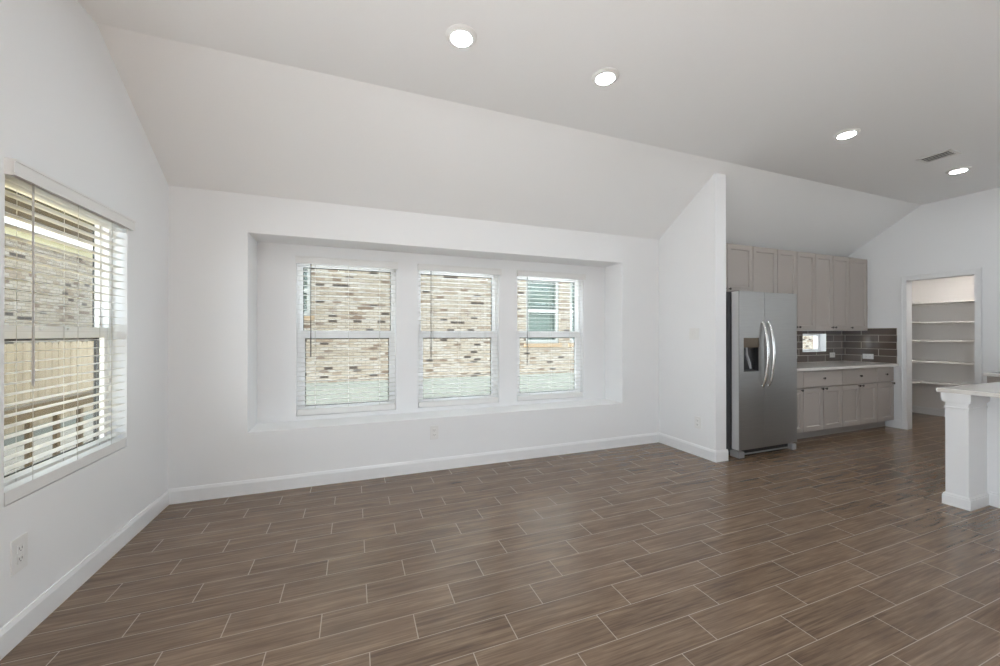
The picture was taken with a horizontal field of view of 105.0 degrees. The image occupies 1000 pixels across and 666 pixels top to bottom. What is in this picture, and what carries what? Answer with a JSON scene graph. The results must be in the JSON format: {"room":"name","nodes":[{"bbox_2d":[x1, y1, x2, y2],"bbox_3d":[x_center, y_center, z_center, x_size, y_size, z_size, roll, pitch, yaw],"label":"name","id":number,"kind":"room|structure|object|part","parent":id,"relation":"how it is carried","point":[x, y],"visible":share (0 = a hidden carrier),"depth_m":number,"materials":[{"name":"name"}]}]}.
{"room":"empty dining area","nodes":[
{"label":"empty dining area","id":0,"kind":"room"},
{"bbox_2d":[0,0,167,628],"bbox_3d":[-1.342,-0.223,-0.421,0.150,3.285,8.070,0,0,-21],"label":"wall","id":1,"kind":"structure","parent":0,"point":[67,112],"depth_m":2.05,"materials":[{"name":"paint"}]},
{"bbox_2d":[10,532,27,576],"bbox_3d":[-2.038,0.936,1.627,0.009,0.145,0.085,0,0,-21],"label":"wall outlet","id":2,"kind":"object","parent":1,"relation":"attached to","point":[18,546],"visible":1,"depth_m":1.62,"materials":[{"name":"white plastic"}]},
{"bbox_2d":[17,543,23,553],"bbox_3d":[-2.036,0.914,1.628,0.004,0.032,0.032,0,0,-21],"label":"receptacle","id":3,"kind":"object","parent":2,"relation":"attached to","point":[20,546],"depth_m":1.63,"materials":[{"name":"white plastic"}]},
{"bbox_2d":[17,553,23,564],"bbox_3d":[-2.036,0.959,1.628,0.004,0.032,0.032,0,0,-21],"label":"receptacle","id":4,"kind":"object","parent":2,"relation":"attached to","point":[20,556],"depth_m":1.63,"materials":[{"name":"white plastic"}]},
{"bbox_2d":[5,189,92,241],"bbox_3d":[-3.692,-1.343,2.930,1.840,0.195,5.800,0,0,-21],"label":"porch cover","id":5,"kind":"object","parent":1,"relation":"attached to","point":[8,199],"visible":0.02,"depth_m":4.31,"materials":[{"name":"brown wood"}]},
{"bbox_2d":[4,185,111,486],"bbox_3d":[-2.277,-0.002,1.945,0.076,1.424,0.904,0,0,-21],"label":"window","id":6,"kind":"structure","parent":1,"relation":"in","point":[97,331],"depth_m":2.31,"materials":[{"name":"white plastic"}]},
{"bbox_3d":[-2.304,0.353,1.934,0.010,0.658,0.848,0,0,-21],"label":"screen frame","id":7,"kind":"part","parent":6,"relation":"part of","materials":[{"name":"metal"}]},
{"bbox_3d":[-2.296,-0.331,1.939,0.028,0.709,0.848,0,0,-21],"label":"sash","id":8,"kind":"part","parent":6,"relation":"part of","materials":[{"name":"white plastic"}]},
{"bbox_3d":[-2.260,0.324,1.951,0.040,0.716,0.848,0,0,-21],"label":"sash","id":9,"kind":"part","parent":6,"relation":"part of","materials":[{"name":"white plastic"}]},
{"bbox_2d":[4,157,135,505],"bbox_3d":[-2.188,-0.004,1.984,0.096,1.420,0.926,0,0,-21],"label":"window blind","id":10,"kind":"object","parent":6,"relation":"attached to","point":[20,176],"visible":1,"depth_m":1.84,"materials":[{"name":"plastic"}]},
{"bbox_3d":[-2.100,-0.002,1.696,0.056,1.364,0.002,0,0,-21],"label":"ladder cord","id":11,"kind":"part","parent":10,"relation":"part of","materials":[{"name":"white fabric"}]},
{"bbox_3d":[-2.203,0.679,1.971,0.056,0.054,0.892,0,0,-21],"label":"rail","id":12,"kind":"part","parent":10,"relation":"part of","materials":[{"name":"white plastic"}]},
{"bbox_3d":[-2.205,-0.002,1.972,0.056,1.364,0.002,0,0,-21],"label":"ladder cord","id":13,"kind":"part","parent":10,"relation":"part of","materials":[{"name":"white fabric"}]},
{"bbox_3d":[-2.310,-0.001,2.249,0.056,1.364,0.002,0,0,-21],"label":"ladder cord","id":14,"kind":"part","parent":10,"relation":"part of","materials":[{"name":"white fabric"}]},
{"bbox_3d":[-2.280,-0.002,1.944,0.070,1.424,0.904,0,0,-21],"label":"frame","id":15,"kind":"part","parent":6,"relation":"part of","materials":[{"name":"white plastic"}]},
{"bbox_2d":[0,489,168,659],"bbox_3d":[-1.182,1.242,-0.616,0.013,0.115,7.600,0,0,-21],"label":"baseboard","id":16,"kind":"structure","parent":1,"relation":"attached to","point":[12,633],"depth_m":1.92,"materials":[{"name":"paint"}]},
{"bbox_2d":[168,185,825,488],"bbox_3d":[1.343,0.094,4.666,8.488,2.680,0.470,0,0,-21],"label":"wall","id":17,"kind":"structure","parent":0,"point":[232,267],"depth_m":3.52,"materials":[{"name":"paint"}]},
{"bbox_2d":[297,263,394,409],"bbox_3d":[-1.498,0.042,3.795,0.894,1.460,0.076,0,0,-21],"label":"window","id":18,"kind":"structure","parent":17,"relation":"in","point":[302,335],"depth_m":3.73,"materials":[{"name":"white plastic"}]},
{"bbox_2d":[295,256,397,415],"bbox_3d":[-1.462,0.029,3.713,0.916,1.476,0.096,0,0,-21],"label":"window blind","id":19,"kind":"object","parent":18,"relation":"attached to","point":[308,260],"visible":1,"depth_m":3.70,"materials":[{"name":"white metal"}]},
{"bbox_3d":[-1.746,0.031,3.626,0.002,1.420,0.056,0,0,-21],"label":"ladder cord","id":20,"kind":"part","parent":19,"relation":"part of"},
{"bbox_3d":[-1.473,0.740,3.726,0.882,0.054,0.056,0,0,-21],"label":"rail","id":21,"kind":"part","parent":19,"relation":"part of","materials":[{"name":"white plastic"}]},
{"bbox_3d":[-1.474,0.031,3.730,0.002,1.420,0.056,0,0,-21],"label":"ladder cord","id":22,"kind":"part","parent":19,"relation":"part of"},
{"bbox_3d":[-1.202,0.032,3.833,0.002,1.420,0.056,0,0,-21],"label":"ladder cord","id":23,"kind":"part","parent":19,"relation":"part of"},
{"bbox_3d":[-1.506,-0.307,3.815,0.838,0.707,0.028,0,0,-21],"label":"sash","id":24,"kind":"part","parent":18,"relation":"part of","materials":[{"name":"white plastic"}]},
{"bbox_3d":[-1.492,0.360,3.777,0.838,0.767,0.040,0,0,-21],"label":"sash","id":25,"kind":"part","parent":18,"relation":"part of","materials":[{"name":"white plastic"}]},
{"bbox_2d":[168,432,658,504],"bbox_3d":[-0.310,1.254,3.775,4.768,0.115,0.013,0,0,-21],"label":"baseboard","id":26,"kind":"structure","parent":17,"relation":"attached to","point":[262,485],"depth_m":3.50,"materials":[{"name":"paint"}]},
{"bbox_2d":[430,425,437,439],"bbox_3d":[-0.625,0.949,3.658,0.078,0.130,0.009,0,0,-21],"label":"wall outlet","id":27,"kind":"object","parent":17,"relation":"attached to","point":[433,429],"visible":1,"depth_m":3.65,"materials":[{"name":"white plastic"}]},
{"bbox_2d":[418,271,496,401],"bbox_3d":[-0.460,0.043,4.190,0.890,1.460,0.076,0,0,-21],"label":"window","id":28,"kind":"structure","parent":17,"relation":"in","point":[421,337],"depth_m":4.20,"materials":[{"name":"white plastic"}]},
{"bbox_3d":[-0.467,-0.306,4.210,0.834,0.707,0.028,0,0,-21],"label":"sash","id":29,"kind":"part","parent":28,"relation":"part of","materials":[{"name":"white plastic"}]},
{"bbox_3d":[-0.454,0.361,4.173,0.834,0.767,0.040,0,0,-21],"label":"sash","id":30,"kind":"part","parent":28,"relation":"part of","materials":[{"name":"white plastic"}]},
{"bbox_2d":[418,263,501,407],"bbox_3d":[-0.423,0.030,4.108,0.912,1.476,0.096,0,0,-21],"label":"window blind","id":31,"kind":"object","parent":28,"relation":"attached to","point":[421,267],"visible":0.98,"depth_m":4.09,"materials":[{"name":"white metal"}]},
{"bbox_3d":[-0.434,0.741,4.121,0.878,0.054,0.056,0,0,-21],"label":"rail","id":32,"kind":"part","parent":31,"relation":"part of","materials":[{"name":"white plastic"}]},
{"bbox_2d":[517,277,579,395],"bbox_3d":[0.565,0.044,4.581,0.870,1.460,0.076,0,0,-21],"label":"window","id":33,"kind":"structure","parent":17,"relation":"in","point":[576,337],"depth_m":4.66,"materials":[{"name":"white plastic"}]},
{"bbox_3d":[0.558,-0.305,4.600,0.814,0.707,0.028,0,0,-21],"label":"sash","id":34,"kind":"part","parent":33,"relation":"part of","materials":[{"name":"white plastic"}]},
{"bbox_3d":[0.572,0.362,4.563,0.814,0.767,0.040,0,0,-21],"label":"sash","id":35,"kind":"part","parent":33,"relation":"part of","materials":[{"name":"white plastic"}]},
{"bbox_2d":[517,270,585,400],"bbox_3d":[0.602,0.032,4.498,0.892,1.476,0.096,0,0,-21],"label":"window blind","id":36,"kind":"object","parent":33,"relation":"attached to","point":[520,273],"visible":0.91,"depth_m":4.49,"materials":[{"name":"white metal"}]},
{"bbox_3d":[0.591,0.743,4.511,0.858,0.054,0.056,0,0,-21],"label":"rail","id":37,"kind":"part","parent":36,"relation":"part of","materials":[{"name":"white plastic"}]},
{"bbox_3d":[0.851,0.034,4.615,0.002,1.420,0.056,0,0,-21],"label":"ladder cord","id":38,"kind":"part","parent":36,"relation":"part of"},
{"bbox_3d":[0.564,0.044,4.583,0.870,1.460,0.070,0,0,-21],"label":"frame","id":39,"kind":"part","parent":33,"relation":"part of","materials":[{"name":"white plastic"}]},
{"bbox_2d":[726,243,752,291],"bbox_3d":[2.629,-0.786,4.712,0.943,0.576,0.359,0,0,-21],"label":"upper cabinet","id":40,"kind":"object","parent":17,"relation":"attached to","point":[739,258],"visible":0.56,"depth_m":4.67,"materials":[{"name":"beige paint"}]},
{"bbox_3d":[2.474,-0.786,4.502,0.495,0.570,0.020,0,0,-21],"label":"door","id":41,"kind":"part","parent":40,"relation":"part of","materials":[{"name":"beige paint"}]},
{"bbox_2d":[753,246,776,292],"bbox_3d":[3.279,-0.553,4.959,0.446,1.040,0.359,0,0,-21],"label":"upper cabinet","id":42,"kind":"object","parent":17,"relation":"attached to","point":[764,259],"visible":0.15,"depth_m":4.83,"materials":[{"name":"beige paint"}]},
{"bbox_2d":[777,249,815,330],"bbox_3d":[3.843,-0.553,5.174,0.759,1.040,0.359,0,0,-21],"label":"upper cabinet","id":43,"kind":"object","parent":17,"relation":"attached to","point":[795,269],"visible":0.59,"depth_m":5.07,"materials":[{"name":"beige paint"}]},
{"bbox_3d":[3.715,-0.553,4.974,0.369,1.034,0.020,0,0,-21],"label":"door","id":44,"kind":"part","parent":43,"relation":"part of","materials":[{"name":"beige paint"}]},
{"bbox_3d":[4.070,-0.553,5.109,0.373,1.034,0.020,0,0,-21],"label":"door","id":45,"kind":"part","parent":43,"relation":"part of","materials":[{"name":"beige paint"}]},
{"bbox_2d":[803,334,819,351],"bbox_3d":[4.604,0.144,5.776,0.551,0.265,0.055,0,0,-21],"label":"window","id":46,"kind":"structure","parent":17,"relation":"in","point":[816,336],"depth_m":5.83,"materials":[{"name":"white plastic"}]},
{"bbox_2d":[797,331,842,362],"bbox_3d":[4.128,0.198,5.470,2.468,0.457,0.008,0,0,-21],"label":"tile backsplash","id":47,"kind":"structure","parent":17,"relation":"attached to","point":[834,339],"depth_m":5.75,"materials":[{"name":"tile"}]},
{"bbox_2d":[813,254,848,330],"bbox_3d":[4.547,-0.552,5.442,0.745,1.040,0.359,0,0,-21],"label":"upper cabinet","id":48,"kind":"object","parent":17,"relation":"attached to","point":[831,272],"visible":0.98,"depth_m":5.29,"materials":[{"name":"beige paint"}]},
{"bbox_3d":[4.423,-0.552,5.243,0.364,1.034,0.020,0,0,-21],"label":"door","id":49,"kind":"part","parent":48,"relation":"part of","materials":[{"name":"beige paint"}]},
{"bbox_3d":[4.771,-0.552,5.376,0.364,1.034,0.020,0,0,-21],"label":"door","id":50,"kind":"part","parent":48,"relation":"part of","materials":[{"name":"beige paint"}]},
{"bbox_2d":[849,258,867,330],"bbox_3d":[5.097,-0.551,5.651,0.430,1.040,0.359,0,0,-21],"label":"upper cabinet","id":51,"kind":"object","parent":17,"relation":"attached to","point":[857,267],"visible":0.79,"depth_m":5.52,"materials":[{"name":"beige paint"}]},
{"bbox_2d":[0,412,999,665],"bbox_3d":[3.499,1.364,1.166,10.030,0.120,7.600,0,0,-21],"label":"floor","id":52,"kind":"structure","parent":0,"point":[844,548],"depth_m":2.08,"materials":[{"name":"brown tile"}]},
{"bbox_2d":[726,291,796,458],"bbox_3d":[2.796,0.434,4.465,0.923,1.758,0.818,0,0,-21],"label":"refrigerator","id":53,"kind":"object","parent":52,"relation":"on","point":[761,327],"visible":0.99,"depth_m":4.11,"materials":[{"name":"silver metal"}]},
{"bbox_3d":[2.651,0.103,4.082,0.225,0.103,0.056,0,0,-21],"label":"control panel","id":54,"kind":"part","parent":53,"relation":"part of","materials":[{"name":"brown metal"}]},
{"bbox_3d":[2.658,0.394,4.089,0.381,1.667,0.058,0,0,-21],"label":"freezer door","id":55,"kind":"part","parent":53,"relation":"part of","materials":[{"name":"silver metal"}]},
{"bbox_3d":[2.826,0.225,4.085,0.035,0.709,0.084,0,0,-21],"label":"handle","id":56,"kind":"part","parent":53,"relation":"part of","materials":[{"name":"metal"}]},
{"bbox_3d":[2.912,0.225,4.118,0.035,0.709,0.084,0,0,-21],"label":"handle","id":57,"kind":"part","parent":53,"relation":"part of","materials":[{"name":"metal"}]},
{"bbox_3d":[3.088,0.394,4.253,0.527,1.667,0.058,0,0,-21],"label":"fridge door","id":58,"kind":"part","parent":53,"relation":"part of","materials":[{"name":"silver metal"}]},
{"bbox_2d":[797,371,803,432],"bbox_3d":[3.387,0.887,4.847,0.399,0.854,0.638,0,0,-21],"label":"base cabinet","id":59,"kind":"object","parent":52,"relation":"on","point":[800,426],"visible":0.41,"depth_m":4.63,"materials":[{"name":"beige paint"}]},
{"bbox_3d":[3.487,0.565,4.585,0.391,0.194,0.020,0,0,-21],"label":"drawer","id":60,"kind":"part","parent":59,"relation":"part of","materials":[{"name":"beige paint"}]},
{"bbox_2d":[797,361,898,371],"bbox_3d":[4.289,0.442,5.187,2.367,0.034,0.649,0,0,-21],"label":"countertop","id":61,"kind":"structure","parent":59,"relation":"on","point":[827,365],"depth_m":5.09,"materials":[{"name":"white stone"}]},
{"bbox_2d":[797,369,841,438],"bbox_3d":[3.927,0.888,5.053,0.755,0.854,0.638,0,0,-21],"label":"base cabinet","id":62,"kind":"object","parent":52,"relation":"on","point":[822,394],"visible":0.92,"depth_m":4.79,"materials":[{"name":"beige paint"}]},
{"bbox_3d":[3.851,0.940,4.723,0.369,0.525,0.020,0,0,-21],"label":"door","id":63,"kind":"part","parent":62,"relation":"part of","materials":[{"name":"beige paint"}]},
{"bbox_3d":[4.027,0.565,4.791,0.747,0.194,0.020,0,0,-21],"label":"drawer","id":64,"kind":"part","parent":62,"relation":"part of","materials":[{"name":"beige paint"}]},
{"bbox_3d":[4.204,0.940,4.857,0.369,0.525,0.020,0,0,-21],"label":"door","id":65,"kind":"part","parent":62,"relation":"part of","materials":[{"name":"beige paint"}]},
{"bbox_2d":[833,368,876,433],"bbox_3d":[4.639,0.889,5.324,0.766,0.854,0.638,0,0,-21],"label":"base cabinet","id":66,"kind":"object","parent":52,"relation":"on","point":[859,389],"visible":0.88,"depth_m":5.05,"materials":[{"name":"beige paint"}]},
{"bbox_3d":[4.560,0.940,4.993,0.375,0.525,0.020,0,0,-21],"label":"door","id":67,"kind":"part","parent":66,"relation":"part of","materials":[{"name":"beige paint"}]},
{"bbox_3d":[4.739,0.566,5.062,0.758,0.194,0.020,0,0,-21],"label":"drawer","id":68,"kind":"part","parent":66,"relation":"part of","materials":[{"name":"beige paint"}]},
{"bbox_3d":[4.918,0.941,5.129,0.374,0.525,0.020,0,0,-21],"label":"door","id":69,"kind":"part","parent":66,"relation":"part of","materials":[{"name":"beige paint"}]},
{"bbox_2d":[868,367,894,428],"bbox_3d":[5.183,0.889,5.531,0.396,0.854,0.638,0,0,-21],"label":"base cabinet","id":70,"kind":"object","parent":52,"relation":"on","point":[885,375],"visible":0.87,"depth_m":5.28,"materials":[{"name":"beige paint"}]},
{"bbox_3d":[5.283,0.567,5.269,0.388,0.194,0.020,0,0,-21],"label":"drawer","id":71,"kind":"part","parent":70,"relation":"part of","materials":[{"name":"beige paint"}]},
{"bbox_3d":[5.283,0.941,5.268,0.388,0.525,0.020,0,0,-21],"label":"door","id":72,"kind":"part","parent":70,"relation":"part of","materials":[{"name":"beige paint"}]},
{"bbox_2d":[941,392,999,510],"bbox_3d":[4.347,0.879,1.816,0.963,0.854,2.809,0,0,-21],"label":"kitchen island","id":73,"kind":"object","parent":52,"relation":"on","point":[972,422],"visible":0.93,"depth_m":2.89,"materials":[{"name":"paint"}]},
{"bbox_3d":[3.574,0.882,2.942,0.286,0.854,0.121,0,0,-21],"label":"corner post","id":74,"kind":"part","parent":73,"relation":"part of","materials":[{"name":"paint"}]},
{"bbox_2d":[936,382,999,397],"bbox_3d":[4.368,0.437,1.812,1.007,0.030,2.884,0,0,-21],"label":"island countertop","id":75,"kind":"structure","parent":73,"relation":"on","point":[984,389],"depth_m":2.90,"materials":[{"name":"white stone"}]},
{"bbox_3d":[4.194,1.253,1.675,0.015,0.105,2.657,0,0,-21],"label":"baseboard","id":76,"kind":"part","parent":73,"relation":"part of","materials":[{"name":"paint"}]},
{"bbox_3d":[4.196,0.487,1.669,0.017,0.070,2.641,0,0,-21],"label":"moulding","id":77,"kind":"part","parent":73,"relation":"part of","materials":[{"name":"paint"}]},
{"bbox_2d":[987,376,999,382],"bbox_3d":[6.024,0.887,3.075,0.626,0.845,2.568,0,0,-21],"label":"base cabinet","id":78,"kind":"object","parent":52,"relation":"on","point":[990,379],"visible":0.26,"depth_m":4.12,"materials":[{"name":"beige paint"}]},
{"bbox_2d":[983,372,999,376],"bbox_3d":[6.013,0.447,3.069,0.652,0.034,2.603,0,0,-21],"label":"countertop","id":79,"kind":"structure","parent":78,"relation":"on","point":[993,374],"depth_m":4.12,"materials":[{"name":"white stone"}]},
{"bbox_2d":[78,0,999,256],"bbox_3d":[2.687,-1.499,0.971,8.368,0.725,7.800,0,0,-21],"label":"ceiling","id":80,"kind":"structure","parent":0,"point":[361,103],"depth_m":2.73,"materials":[{"name":"paint"}]},
{"bbox_2d":[446,24,476,48],"bbox_3d":[-0.222,-1.697,2.208,0.180,0.022,0.180,0,0,-21],"label":"recessed light","id":81,"kind":"object","parent":80,"relation":"in","point":[461,36],"visible":1,"depth_m":2.18,"materials":[{"name":"white plastic"}]},
{"bbox_2d":[591,67,618,85],"bbox_3d":[0.701,-1.696,2.554,0.180,0.022,0.180,0,0,-21],"label":"recessed light","id":82,"kind":"object","parent":80,"relation":"in","point":[605,76],"visible":1,"depth_m":2.53,"materials":[{"name":"white plastic"}]},
{"bbox_2d":[833,128,860,139],"bbox_3d":[2.962,-1.694,3.279,0.180,0.022,0.180,0,0,-21],"label":"recessed light","id":83,"kind":"object","parent":80,"relation":"in","point":[851,132],"visible":1,"depth_m":3.25,"materials":[{"name":"white plastic"}]},
{"bbox_2d":[916,149,961,163],"bbox_3d":[4.221,-1.699,3.696,0.205,0.010,0.240,0,0,-21],"label":"ceiling vent","id":84,"kind":"object","parent":80,"relation":"in","point":[950,152],"visible":1,"depth_m":3.69,"materials":[{"name":"white plastic"}]},
{"bbox_2d":[945,166,971,173],"bbox_3d":[4.785,-1.692,4.005,0.180,0.022,0.180,0,0,-21],"label":"recessed light","id":85,"kind":"object","parent":80,"relation":"in","point":[965,168],"visible":1,"depth_m":3.97,"materials":[{"name":"white plastic"}]},
{"bbox_2d":[659,173,725,462],"bbox_3d":[2.121,-0.161,4.287,0.162,2.947,0.793,0,0,-21],"label":"wall","id":86,"kind":"structure","parent":0,"point":[692,251],"depth_m":4.13,"materials":[{"name":"paint"}]},
{"bbox_2d":[689,328,698,339],"bbox_3d":[2.096,0.011,4.145,0.010,0.125,0.125,0,0,-21],"label":"light switch","id":87,"kind":"object","parent":86,"relation":"attached to","point":[693,332],"visible":1,"depth_m":4.14,"materials":[{"name":"white plastic"}]},
{"bbox_2d":[694,416,700,428],"bbox_3d":[2.112,0.956,4.103,0.009,0.125,0.078,0,0,-21],"label":"wall outlet","id":88,"kind":"object","parent":86,"relation":"attached to","point":[697,420],"visible":1,"depth_m":4.10,"materials":[{"name":"white plastic"}]},
{"bbox_2d":[717,449,727,461],"bbox_3d":[2.272,1.254,3.923,0.162,0.115,0.013,0,0,-21],"label":"baseboard","id":89,"kind":"structure","parent":86,"relation":"attached to","point":[722,455],"depth_m":3.92,"materials":[{"name":"paint"}]},
{"bbox_2d":[848,187,999,425],"bbox_3d":[6.689,-0.215,2.384,0.120,3.285,7.600,0,0,-21],"label":"wall","id":90,"kind":"structure","parent":0,"point":[961,232],"depth_m":4.95,"materials":[{"name":"paint"}]},
{"bbox_2d":[843,328,896,363],"bbox_3d":[5.391,0.179,5.611,0.008,0.495,0.626,0,0,-21],"label":"tile backsplash","id":91,"kind":"structure","parent":90,"relation":"attached to","point":[880,342],"depth_m":5.57,"materials":[{"name":"tile"}]},
{"bbox_2d":[863,354,873,358],"bbox_3d":[5.382,0.343,5.611,0.009,0.074,0.128,0,0,-21],"label":"wall outlet","id":92,"kind":"object","parent":91,"relation":"attached to","point":[865,356],"visible":1,"depth_m":5.60,"materials":[{"name":"white plastic"}]},
{"bbox_2d":[886,419,907,429],"bbox_3d":[5.498,1.258,5.319,0.013,0.115,0.230,0,0,-21],"label":"baseboard","id":93,"kind":"structure","parent":90,"relation":"attached to","point":[894,423],"depth_m":5.32,"materials":[{"name":"paint"}]},
{"bbox_2d":[900,268,981,428],"bbox_3d":[5.700,0.265,4.957,0.144,2.099,0.729,0,0,-21],"label":"trim","id":94,"kind":"structure","parent":90,"relation":"attached to","point":[905,281],"depth_m":5.23,"materials":[{"name":"paint"}]},
{"bbox_2d":[912,275,974,408],"bbox_3d":[7.298,0.096,5.425,0.100,2.440,2.250,0,0,-21],"label":"wall","id":95,"kind":"structure","parent":0,"point":[953,288],"depth_m":6.09,"materials":[{"name":"paint"}]},
{"bbox_2d":[912,405,944,416],"bbox_3d":[7.246,1.258,5.401,0.013,0.115,2.250,0,0,-21],"label":"baseboard","id":96,"kind":"structure","parent":95,"relation":"attached to","point":[916,409],"depth_m":6.21,"materials":[{"name":"paint"}]},
{"bbox_2d":[912,379,971,385],"bbox_3d":[6.546,0.797,5.136,1.510,0.060,2.248,0,0,-21],"label":"shelf","id":97,"kind":"object","parent":95,"relation":"attached to","point":[913,380],"visible":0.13,"depth_m":5.96,"materials":[{"name":"paint"}]},
{"bbox_2d":[912,300,973,307],"bbox_3d":[6.546,-0.455,5.140,1.510,0.060,2.248,0,0,-21],"label":"shelf","id":98,"kind":"object","parent":95,"relation":"attached to","point":[957,302],"visible":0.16,"depth_m":5.99,"materials":[{"name":"paint"}]},
{"bbox_2d":[912,321,973,325],"bbox_3d":[6.546,-0.150,5.139,1.510,0.060,2.248,0,0,-21],"label":"shelf","id":99,"kind":"object","parent":95,"relation":"attached to","point":[935,323],"visible":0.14,"depth_m":5.97,"materials":[{"name":"paint"}]},
{"bbox_2d":[912,340,974,343],"bbox_3d":[6.546,0.139,5.138,1.510,0.060,2.248,0,0,-21],"label":"shelf","id":100,"kind":"object","parent":95,"relation":"attached to","point":[913,341],"visible":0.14,"depth_m":5.93,"materials":[{"name":"paint"}]},
{"bbox_2d":[912,360,974,365],"bbox_3d":[6.546,0.468,5.137,1.510,0.060,2.248,0,0,-21],"label":"shelf","id":101,"kind":"object","parent":95,"relation":"attached to","point":[913,361],"visible":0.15,"depth_m":5.93,"materials":[{"name":"paint"}]},
{"label":"outside","id":102,"kind":"structure","parent":0,"visible":0},
{"bbox_2d":[4,421,92,475],"bbox_3d":[2.844,1.659,2.842,38.000,0.200,36.000,0,0,-21],"label":"ground","id":103,"kind":"structure","parent":102,"point":[72,430],"depth_m":5.20,"materials":[{"name":"grey concrete"}]},
{"bbox_2d":[4,211,93,343],"bbox_3d":[-9.917,-0.910,4.946,4.640,4.950,15.000,0,0,-21],"label":"brick house","id":104,"kind":"structure","parent":103,"relation":"on","point":[43,318],"depth_m":7.25,"materials":[{"name":"beige brick"}]},
{"bbox_2d":[4,341,93,445],"bbox_3d":[-6.784,0.851,5.072,0.110,1.428,11.016,0,0,-21],"label":"fence","id":105,"kind":"object","parent":103,"relation":"on","point":[39,355],"visible":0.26,"depth_m":6.05,"materials":[{"name":"brown wood"}]},
{"bbox_2d":[304,268,813,404],"bbox_3d":[4.331,-1.792,11.453,21.100,6.750,0.280,0,0,-21],"label":"brick house","id":106,"kind":"structure","parent":103,"relation":"on","point":[478,317],"depth_m":9.11,"materials":[{"name":"brick"}]},
{"bbox_3d":[-4.534,-0.312,7.994,1.212,0.090,0.130,0,0,-21],"label":"sill","id":107,"kind":"part","parent":106,"relation":"part of","materials":[{"name":"beige stone"}]},
{"bbox_3d":[1.122,0.324,10.145,1.105,0.090,0.130,0,0,-21],"label":"sill","id":108,"kind":"part","parent":106,"relation":"part of","materials":[{"name":"beige brick"}]},
{"bbox_3d":[-3.900,1.535,3.538,1.790,0.049,6.300,0,0,-21],"label":"porch deck","id":109,"kind":"object","parent":103,"relation":"on","visible":0},
{"bbox_2d":[4,390,92,467],"bbox_3d":[-4.938,1.157,4.003,0.120,0.810,5.706,0,0,-21],"label":"porch railing","id":110,"kind":"object","parent":109,"relation":"on","point":[29,415],"visible":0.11,"depth_m":4.22,"materials":[{"name":"brown wood"}]},
{"bbox_3d":[-4.919,0.827,3.954,0.120,0.150,5.600,0,0,-21],"label":"rail","id":111,"kind":"part","parent":110,"relation":"part of","materials":[{"name":"brown wood"}]}
]}

